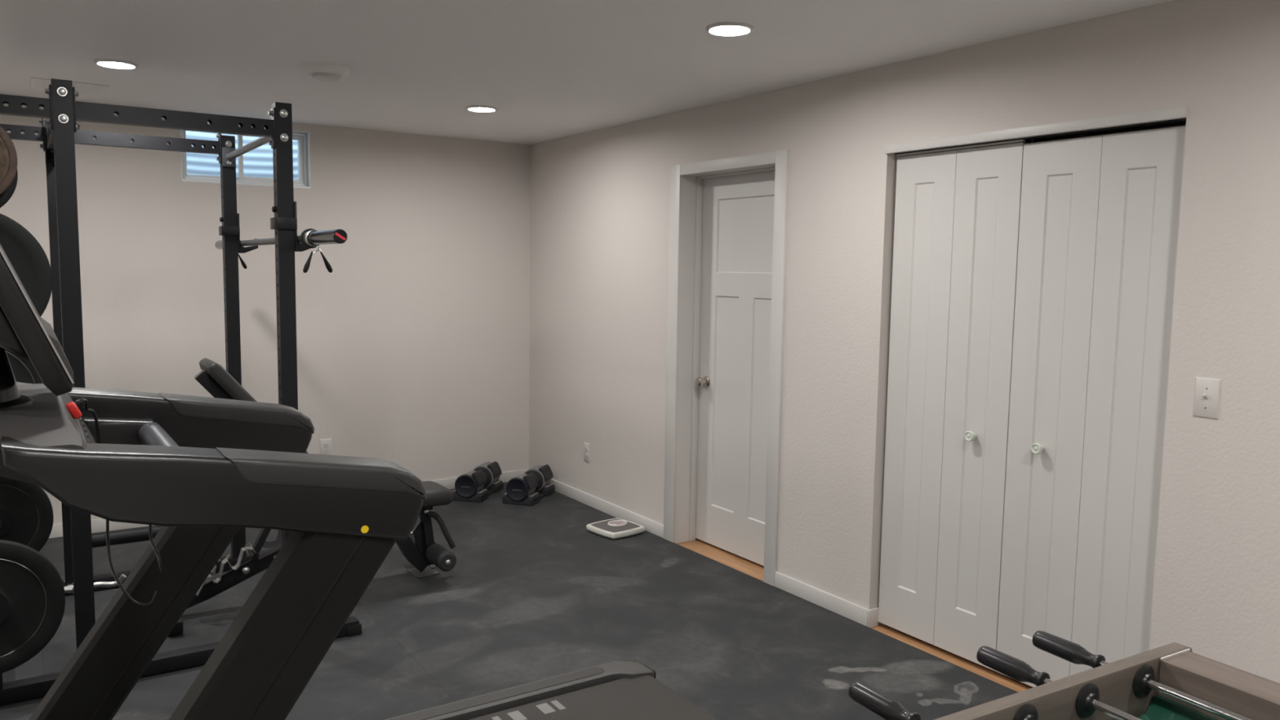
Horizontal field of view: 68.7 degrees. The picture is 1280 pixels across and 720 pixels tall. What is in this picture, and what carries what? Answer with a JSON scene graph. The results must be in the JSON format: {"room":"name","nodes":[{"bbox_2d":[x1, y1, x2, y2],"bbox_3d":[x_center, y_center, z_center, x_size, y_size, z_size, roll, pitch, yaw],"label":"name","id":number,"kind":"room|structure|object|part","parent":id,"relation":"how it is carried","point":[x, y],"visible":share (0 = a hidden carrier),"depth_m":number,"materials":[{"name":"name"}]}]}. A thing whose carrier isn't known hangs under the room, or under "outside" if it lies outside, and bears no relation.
{"room":"home gym","nodes":[
{"label":"home gym","id":0,"kind":"room"},
{"bbox_2d":[0,103,529,524],"bbox_3d":[-3.294,-0.215,5.269,5.788,2.409,0.300,-3,7,-33],"label":"wall","id":1,"kind":"structure","parent":0,"point":[413,351],"depth_m":6.01,"materials":[{"name":"grey paint"}]},
{"bbox_2d":[186,130,297,179],"bbox_3d":[-2.678,-1.123,6.115,1.247,0.950,0.592,-3,7,-33],"label":"window well","id":2,"kind":"object","parent":1,"relation":"attached to","point":[257,162],"visible":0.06,"depth_m":6.40,"materials":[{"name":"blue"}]},
{"bbox_2d":[180,123,310,188],"bbox_3d":[-2.384,-1.227,5.662,0.725,0.346,0.136,-3,7,-33],"label":"window","id":3,"kind":"structure","parent":1,"relation":"in","point":[304,181],"depth_m":5.69,"materials":[{"name":"white plastic"}]},
{"bbox_3d":[-2.551,-1.228,5.597,0.326,0.290,0.030,-3,7,-33],"label":"sash","id":4,"kind":"part","parent":3,"relation":"part of","materials":[{"name":"white plastic"}]},
{"bbox_3d":[-2.261,-1.238,5.748,0.377,0.290,0.031,-3,7,-33],"label":"sash","id":5,"kind":"part","parent":3,"relation":"part of","materials":[{"name":"white plastic"}]},
{"bbox_2d":[48,469,528,538],"bbox_3d":[-3.163,0.952,5.293,5.638,0.083,0.013,-3,7,-33],"label":"baseboard","id":6,"kind":"structure","parent":1,"relation":"attached to","point":[97,525],"depth_m":5.40,"materials":[{"name":"grey paint"}]},
{"bbox_2d":[320,438,331,454],"bbox_3d":[-2.015,0.568,6.013,0.074,0.122,0.009,-3,7,-33],"label":"wall outlet","id":7,"kind":"object","parent":1,"relation":"attached to","point":[325,444],"visible":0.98,"depth_m":6.01,"materials":[{"name":"grey plastic"}]},
{"bbox_2d":[323,443,328,448],"bbox_3d":[-2.013,0.549,6.008,0.033,0.033,0.003,-3,7,-33],"label":"receptacle","id":8,"kind":"object","parent":7,"relation":"attached to","point":[325,445],"depth_m":6.01,"materials":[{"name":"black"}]},
{"bbox_2d":[323,448,328,453],"bbox_3d":[-2.014,0.588,6.012,0.033,0.033,0.003,-3,7,-33],"label":"receptacle","id":9,"kind":"object","parent":7,"relation":"attached to","point":[325,451],"depth_m":6.01,"materials":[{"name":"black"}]},
{"bbox_2d":[0,481,1032,719],"bbox_3d":[-0.456,1.435,1.933,6.738,0.160,8.956,-3,7,-33],"label":"floor","id":10,"kind":"structure","parent":0,"point":[531,593],"depth_m":3.96,"materials":[{"name":"grey rubber"}]},
{"bbox_2d":[0,78,361,705],"bbox_3d":[-2.020,0.060,3.796,1.480,2.167,1.496,-3,7,-33],"label":"power rack","id":11,"kind":"object","parent":10,"relation":"on","point":[60,135],"visible":0.65,"depth_m":3.58,"materials":[{"name":"black metal"}]},
{"bbox_2d":[0,125,17,194],"bbox_3d":[-2.083,-0.624,2.870,0.294,0.294,0.025,-3,7,-33],"label":"weight plate","id":12,"kind":"object","parent":11,"relation":"on","point":[8,156],"visible":1,"depth_m":2.93,"materials":[{"name":"metal"}]},
{"bbox_2d":[0,168,17,208],"bbox_3d":[-2.122,-0.592,2.931,0.292,0.292,0.032,-3,7,-33],"label":"weight plate","id":13,"kind":"object","parent":11,"relation":"on","point":[5,197],"visible":0.4,"depth_m":2.99,"materials":[{"name":"black rubber"}]},
{"bbox_2d":[5,350,43,383],"bbox_3d":[-2.073,0.114,2.910,0.442,0.442,0.047,-3,7,-33],"label":"weight plate","id":14,"kind":"object","parent":11,"relation":"on","point":[24,371],"visible":0.15,"depth_m":2.96,"materials":[{"name":"black rubber"}]},
{"bbox_2d":[0,213,52,316],"bbox_3d":[-2.113,-0.257,2.943,0.452,0.452,0.062,-3,7,-33],"label":"weight plate","id":15,"kind":"object","parent":11,"relation":"on","point":[28,258],"visible":0.62,"depth_m":3.01,"materials":[{"name":"black rubber"}]},
{"bbox_2d":[0,476,53,551],"bbox_3d":[-2.729,0.683,3.952,0.432,0.432,0.047,-3,7,-33],"label":"weight plate","id":16,"kind":"object","parent":11,"relation":"on","point":[26,511],"visible":0.8,"depth_m":4.00,"materials":[{"name":"black rubber"}]},
{"bbox_2d":[0,539,65,673],"bbox_3d":[-2.114,0.803,3.024,0.442,0.442,0.047,-3,7,-33],"label":"weight plate","id":17,"kind":"object","parent":11,"relation":"on","point":[33,595],"visible":1,"depth_m":3.07,"materials":[{"name":"black rubber"}]},
{"bbox_2d":[63,573,126,593],"bbox_3d":[-1.974,0.810,3.392,0.202,0.047,0.038,-3,7,-33],"label":"pin","id":18,"kind":"object","parent":11,"relation":"attached to","point":[70,588],"visible":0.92,"depth_m":3.40,"materials":[{"name":"silver metal"}]},
{"bbox_2d":[218,213,257,253],"bbox_3d":[-1.974,-0.623,4.610,0.168,0.192,0.080,-3,7,-33],"label":"j-cup","id":19,"kind":"object","parent":11,"relation":"attached to","point":[223,230],"visible":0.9,"depth_m":4.57,"materials":[{"name":"black metal"}]},
{"bbox_2d":[214,228,347,249],"bbox_3d":[-1.666,-0.527,4.176,0.074,0.074,2.336,-3,7,-33],"label":"barbell","id":20,"kind":"object","parent":11,"relation":"on","point":[334,236],"visible":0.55,"depth_m":3.44,"materials":[{"name":"grey metal"}]},
{"bbox_2d":[238,253,246,269],"bbox_3d":[-2.095,-0.550,4.848,0.032,0.161,0.116,6,8,43],"label":"clip","id":21,"kind":"object","parent":20,"relation":"hanging from","point":[242,262],"visible":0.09,"depth_m":4.87,"materials":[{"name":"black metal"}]},
{"bbox_2d":[303,230,315,246],"bbox_3d":[-1.232,-0.457,3.519,0.060,0.060,0.004,-3,7,-33],"label":"barbell collar","id":22,"kind":"object","parent":20,"relation":"in","point":[305,232],"depth_m":3.51,"materials":[{"name":"silver metal"}]},
{"bbox_2d":[302,230,333,272],"bbox_3d":[-1.208,-0.406,3.506,0.032,0.161,0.116,6,8,43],"label":"clip","id":23,"kind":"object","parent":20,"relation":"hanging from","point":[306,267],"visible":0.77,"depth_m":3.48,"materials":[{"name":"silver metal"}]},
{"bbox_3d":[-1.232,-0.363,3.478,0.038,0.080,0.019,-3,7,-33],"label":"handle","id":24,"kind":"part","parent":23,"relation":"part of","materials":[{"name":"black rubber"}]},
{"bbox_3d":[-1.183,-0.369,3.535,0.045,0.079,0.019,-3,7,-33],"label":"handle","id":25,"kind":"part","parent":23,"relation":"part of","materials":[{"name":"black rubber"}]},
{"bbox_2d":[270,201,310,251],"bbox_3d":[-1.347,-0.521,3.663,0.168,0.192,0.080,-3,7,-33],"label":"j-cup","id":26,"kind":"object","parent":11,"relation":"attached to","point":[276,223],"visible":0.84,"depth_m":3.62,"materials":[{"name":"black metal"}]},
{"bbox_2d":[167,358,456,637],"bbox_3d":[-1.502,0.540,4.344,1.323,1.119,0.478,-3,7,-33],"label":"weight bench","id":27,"kind":"object","parent":10,"relation":"on","point":[420,548],"visible":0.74,"depth_m":4.20,"materials":[{"name":"black leather"}]},
{"bbox_3d":[-1.697,0.325,4.173,0.506,0.580,0.050,-3,7,-33],"label":"frame","id":28,"kind":"part","parent":27,"relation":"part of","materials":[{"name":"black metal"}]},
{"bbox_3d":[-1.632,0.766,4.179,0.101,0.143,0.004,-3,7,-33],"label":"pull handle","id":29,"kind":"part","parent":27,"relation":"part of","materials":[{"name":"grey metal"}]},
{"bbox_3d":[-1.206,0.873,4.581,0.352,0.370,0.055,-3,7,-33],"label":"leg","id":30,"kind":"part","parent":27,"relation":"part of","materials":[{"name":"black metal"}]},
{"bbox_3d":[-1.078,0.897,4.658,0.100,0.240,0.008,-3,7,-33],"label":"developer plate","id":31,"kind":"part","parent":27,"relation":"part of","materials":[{"name":"black metal"}]},
{"bbox_3d":[-1.092,1.068,4.723,0.126,0.008,0.145,-3,7,-33],"label":"foot plate","id":32,"kind":"part","parent":27,"relation":"part of","materials":[{"name":"grey metal"}]},
{"bbox_3d":[-0.986,0.844,4.657,0.144,0.203,0.031,-2,6,-26],"label":"developer handle","id":33,"kind":"part","parent":27,"relation":"part of","materials":[{"name":"black plastic"}]},
{"bbox_2d":[0,244,716,719],"bbox_3d":[-0.797,0.484,1.981,2.560,1.711,1.024,-3,7,-33],"label":"treadmill","id":34,"kind":"object","parent":10,"relation":"on","point":[202,469],"visible":1,"depth_m":1.63,"materials":[{"name":"black plastic"}]},
{"bbox_3d":[-1.184,-0.014,1.671,0.133,0.233,0.104,-3,7,-33],"label":"screen post","id":35,"kind":"part","parent":34,"relation":"part of","materials":[{"name":"black plastic"}]},
{"bbox_3d":[-1.132,-0.165,1.689,0.150,0.357,0.488,-3,7,-33],"label":"screen glass","id":36,"kind":"part","parent":34,"relation":"part of","materials":[{"name":"black glass"}]},
{"bbox_3d":[-1.047,0.161,1.781,0.037,0.071,0.520,-3,7,-33],"label":"button panel","id":37,"kind":"part","parent":34,"relation":"part of","materials":[{"name":"grey plastic"}]},
{"bbox_3d":[-1.109,0.131,1.883,0.017,0.122,0.150,-1,6,-14],"label":"cord","id":38,"kind":"part","parent":34,"relation":"part of","materials":[{"name":"black plastic"}]},
{"bbox_3d":[-1.105,0.150,2.210,0.631,0.231,0.100,-3,7,-33],"label":"handrail","id":39,"kind":"part","parent":34,"relation":"part of","materials":[{"name":"black plastic"}]},
{"bbox_3d":[-0.677,0.220,1.562,0.631,0.231,0.100,-3,7,-33],"label":"handrail","id":40,"kind":"part","parent":34,"relation":"part of","materials":[{"name":"black plastic"}]},
{"bbox_2d":[491,715,501,719],"bbox_3d":[-0.408,1.045,2.712,0.020,0.001,0.063,-3,7,-33],"label":"print","id":41,"kind":"object","parent":34,"relation":"on","point":[493,717],"depth_m":2.73,"materials":[{"name":"grey paint"}]},
{"bbox_2d":[506,710,527,719],"bbox_3d":[-0.360,1.043,2.743,0.036,0.001,0.063,-3,7,-33],"label":"print","id":42,"kind":"object","parent":34,"relation":"on","point":[511,714],"depth_m":2.75,"materials":[{"name":"grey paint"}]},
{"bbox_3d":[-0.812,1.093,2.572,1.972,0.115,0.133,-3,7,-33],"label":"foot rail","id":43,"kind":"part","parent":34,"relation":"part of","materials":[{"name":"grey plastic"}]},
{"bbox_2d":[535,702,555,714],"bbox_3d":[-0.281,1.039,2.795,0.036,0.001,0.063,-3,7,-33],"label":"print","id":44,"kind":"object","parent":34,"relation":"on","point":[540,708],"depth_m":2.79,"materials":[{"name":"grey paint"}]},
{"bbox_2d":[550,700,565,710],"bbox_3d":[-0.246,1.038,2.818,0.020,0.001,0.063,-3,7,-33],"label":"print","id":45,"kind":"object","parent":34,"relation":"on","point":[554,704],"depth_m":2.82,"materials":[{"name":"grey paint"}]},
{"bbox_2d":[452,480,503,502],"bbox_3d":[-1.097,0.880,6.351,0.210,0.064,0.410,2,6,13],"label":"tray","id":46,"kind":"object","parent":10,"relation":"on","point":[482,495],"visible":0.66,"depth_m":6.18,"materials":[{"name":"black plastic"}]},
{"bbox_2d":[454,461,502,497],"bbox_3d":[-1.090,0.805,6.342,0.172,0.167,0.427,2,6,13],"label":"dumbbell","id":47,"kind":"object","parent":46,"relation":"on","point":[467,485],"visible":0.98,"depth_m":6.17,"materials":[{"name":"grey metal"}]},
{"bbox_2d":[502,483,555,506],"bbox_3d":[-0.741,0.892,6.280,0.210,0.064,0.410,2,6,16],"label":"tray","id":48,"kind":"object","parent":10,"relation":"on","point":[548,490],"visible":0.59,"depth_m":6.11,"materials":[{"name":"black plastic"}]},
{"bbox_2d":[506,464,553,501],"bbox_3d":[-0.734,0.818,6.272,0.172,0.167,0.427,2,6,16],"label":"dumbbell","id":49,"kind":"object","parent":48,"relation":"on","point":[534,479],"visible":0.96,"depth_m":6.10,"materials":[{"name":"grey metal"}]},
{"bbox_2d":[586,518,644,538],"bbox_3d":[-0.143,0.986,5.495,0.260,0.048,0.268,-4,7,-42],"label":"bathroom scale","id":50,"kind":"object","parent":10,"relation":"on","point":[614,528],"visible":1,"depth_m":5.45,"materials":[{"name":"white plastic"}]},
{"bbox_3d":[-0.789,1.377,1.706,5.638,0.008,8.656,-3,7,-33],"label":"carpet","id":51,"kind":"object","parent":10,"relation":"on","visible":0},
{"bbox_2d":[848,630,1279,719],"bbox_3d":[0.548,1.018,1.110,1.500,0.860,1.130,-2,6,-30],"label":"foosball table","id":52,"kind":"object","parent":51,"relation":"on","point":[1169,682],"visible":1,"depth_m":1.62,"materials":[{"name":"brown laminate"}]},
{"bbox_3d":[0.405,0.574,1.554,0.037,0.035,0.141,-2,6,-30],"label":"rod handle","id":53,"kind":"part","parent":52,"relation":"part of","materials":[{"name":"black plastic"}]},
{"bbox_3d":[0.681,0.563,1.715,0.037,0.035,0.141,-2,6,-30],"label":"rod handle","id":54,"kind":"part","parent":52,"relation":"part of","materials":[{"name":"black plastic"}]},
{"bbox_3d":[0.371,0.676,1.390,1.500,0.240,0.029,-2,6,-30],"label":"rail","id":55,"kind":"part","parent":52,"relation":"part of","materials":[{"name":"grey laminate"}]},
{"bbox_3d":[0.820,0.557,1.795,0.037,0.035,0.141,-2,6,-30],"label":"rod handle","id":56,"kind":"part","parent":52,"relation":"part of","materials":[{"name":"black plastic"}]},
{"bbox_3d":[0.918,0.606,1.310,0.015,0.015,0.816,-2,6,-30],"label":"rod","id":57,"kind":"part","parent":52,"relation":"part of","materials":[{"name":"silver metal"}]},
{"bbox_3d":[0.977,0.537,1.709,0.090,0.004,0.002,-2,6,-30],"label":"trim","id":58,"kind":"part","parent":52,"relation":"part of","materials":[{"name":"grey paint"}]},
{"bbox_3d":[1.056,0.600,1.390,0.015,0.015,0.816,-2,6,-30],"label":"rod","id":59,"kind":"part","parent":52,"relation":"part of","materials":[{"name":"silver metal"}]},
{"bbox_3d":[1.147,0.687,1.425,0.090,0.235,0.691,-2,6,-30],"label":"rail","id":60,"kind":"part","parent":52,"relation":"part of","materials":[{"name":"grey laminate"}]},
{"bbox_2d":[0,0,1173,144],"bbox_3d":[-0.418,-1.132,1.682,6.738,0.200,8.956,-3,7,-33],"label":"ceiling","id":61,"kind":"structure","parent":0,"point":[550,69],"depth_m":3.73,"materials":[{"name":"white paint"}]},
{"bbox_2d":[30,77,109,95],"bbox_3d":[-2.834,-1.353,4.652,0.325,0.011,0.315,-3,7,-33],"label":"ceiling vent","id":62,"kind":"object","parent":61,"relation":"in","point":[35,83],"visible":0.8,"depth_m":4.62,"materials":[{"name":"white metal"}]},
{"bbox_2d":[93,58,137,69],"bbox_3d":[-2.283,-1.289,4.085,0.168,0.011,0.168,-3,7,-33],"label":"recessed light","id":63,"kind":"object","parent":61,"relation":"in","point":[109,63],"visible":1,"depth_m":4.08,"materials":[{"name":"white"}]},
{"bbox_2d":[302,62,349,81],"bbox_3d":[-1.381,-1.261,4.127,0.196,0.048,0.196,-3,7,-33],"label":"smoke detector","id":64,"kind":"object","parent":61,"relation":"attached to","point":[322,72],"visible":1,"depth_m":4.07,"materials":[{"name":"white paint"}]},
{"bbox_2d":[466,105,497,112],"bbox_3d":[-0.863,-1.367,5.105,0.168,0.011,0.168,-3,7,-33],"label":"recessed light","id":65,"kind":"object","parent":61,"relation":"in","point":[484,108],"visible":1,"depth_m":5.10,"materials":[{"name":"white"}]},
{"bbox_2d":[706,22,753,35],"bbox_3d":[0.319,-1.177,3.336,0.168,0.011,0.168,-3,7,-33],"label":"recessed light","id":66,"kind":"object","parent":61,"relation":"in","point":[721,28],"visible":1,"depth_m":3.33,"materials":[{"name":"white"}]},
{"bbox_2d":[528,0,1279,683],"bbox_3d":[1.646,0.064,3.175,0.150,2.409,8.956,-3,7,-33],"label":"wall","id":67,"kind":"structure","parent":0,"point":[599,199],"depth_m":3.99,"materials":[{"name":"grey paint"}]},
{"bbox_2d":[583,442,590,462],"bbox_3d":[-0.348,0.603,6.112,0.009,0.122,0.074,-3,7,-33],"label":"wall outlet","id":68,"kind":"object","parent":67,"relation":"attached to","point":[587,446],"visible":1,"depth_m":6.10,"materials":[{"name":"grey plastic"}]},
{"bbox_2d":[550,478,878,627],"bbox_3d":[1.586,1.223,3.253,0.065,0.083,8.644,-3,7,-33],"label":"baseboard","id":69,"kind":"structure","parent":67,"relation":"attached to","point":[868,618],"depth_m":4.51,"materials":[{"name":"grey paint"}]},
{"bbox_2d":[663,149,789,586],"bbox_3d":[0.490,0.020,4.941,0.189,2.117,0.951,-3,7,-33],"label":"door","id":70,"kind":"structure","parent":67,"relation":"in","point":[727,230],"depth_m":5.07,"materials":[{"name":"grey paint"}]},
{"bbox_3d":[0.346,0.122,5.219,0.066,0.064,0.064,-3,7,-33],"label":"knob","id":71,"kind":"part","parent":70,"relation":"part of","materials":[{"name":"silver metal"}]},
{"bbox_2d":[878,142,1027,671],"bbox_3d":[1.224,0.177,3.776,0.067,2.010,0.593,-3,7,-33],"label":"door","id":72,"kind":"structure","parent":67,"relation":"in","point":[957,212],"depth_m":3.75,"materials":[{"name":"grey paint"}]},
{"bbox_3d":[1.291,0.296,3.654,0.035,0.043,0.043,-3,7,-33],"label":"knob","id":73,"kind":"part","parent":72,"relation":"part of","materials":[{"name":"white ceramic"}]},
{"bbox_2d":[895,139,1025,156],"bbox_3d":[1.243,-0.832,3.683,0.014,0.010,0.598,-3,7,-33],"label":"trim","id":74,"kind":"structure","parent":67,"relation":"attached to","point":[1018,140],"depth_m":3.65,"materials":[{"name":"grey paint"}]},
{"bbox_2d":[884,106,1187,154],"bbox_3d":[1.361,-0.823,3.406,0.022,0.035,1.215,-3,7,-33],"label":"trim","id":75,"kind":"structure","parent":67,"relation":"attached to","point":[1175,113],"depth_m":3.29,"materials":[{"name":"grey paint"}]},
{"bbox_2d":[894,118,1186,155],"bbox_3d":[1.413,-0.807,3.439,0.030,0.025,1.207,-3,7,-33],"label":"trim","id":76,"kind":"structure","parent":67,"relation":"attached to","point":[1033,139],"depth_m":3.27,"materials":[{"name":"black"}]},
{"bbox_2d":[995,125,1186,687],"bbox_3d":[1.549,0.233,3.285,0.067,2.004,0.582,-3,7,-33],"label":"door","id":77,"kind":"structure","parent":67,"relation":"in","point":[1100,215],"depth_m":3.26,"materials":[{"name":"grey paint"}]},
{"bbox_3d":[1.450,0.322,3.413,0.035,0.043,0.043,-3,7,-33],"label":"knob","id":78,"kind":"part","parent":77,"relation":"part of","materials":[{"name":"white ceramic"}]},
{"bbox_2d":[1192,377,1221,419],"bbox_3d":[1.740,0.117,2.882,0.020,0.123,0.075,-3,7,-33],"label":"light switch","id":79,"kind":"object","parent":67,"relation":"attached to","point":[1207,390],"visible":1,"depth_m":2.88,"materials":[{"name":"grey plastic"}]},
{"bbox_2d":[915,121,1186,155],"bbox_3d":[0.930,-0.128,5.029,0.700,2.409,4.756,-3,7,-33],"label":"door track","id":80,"kind":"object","parent":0,"point":[1182,123],"depth_m":3.95,"materials":[{"name":"black metal"}]}
]}

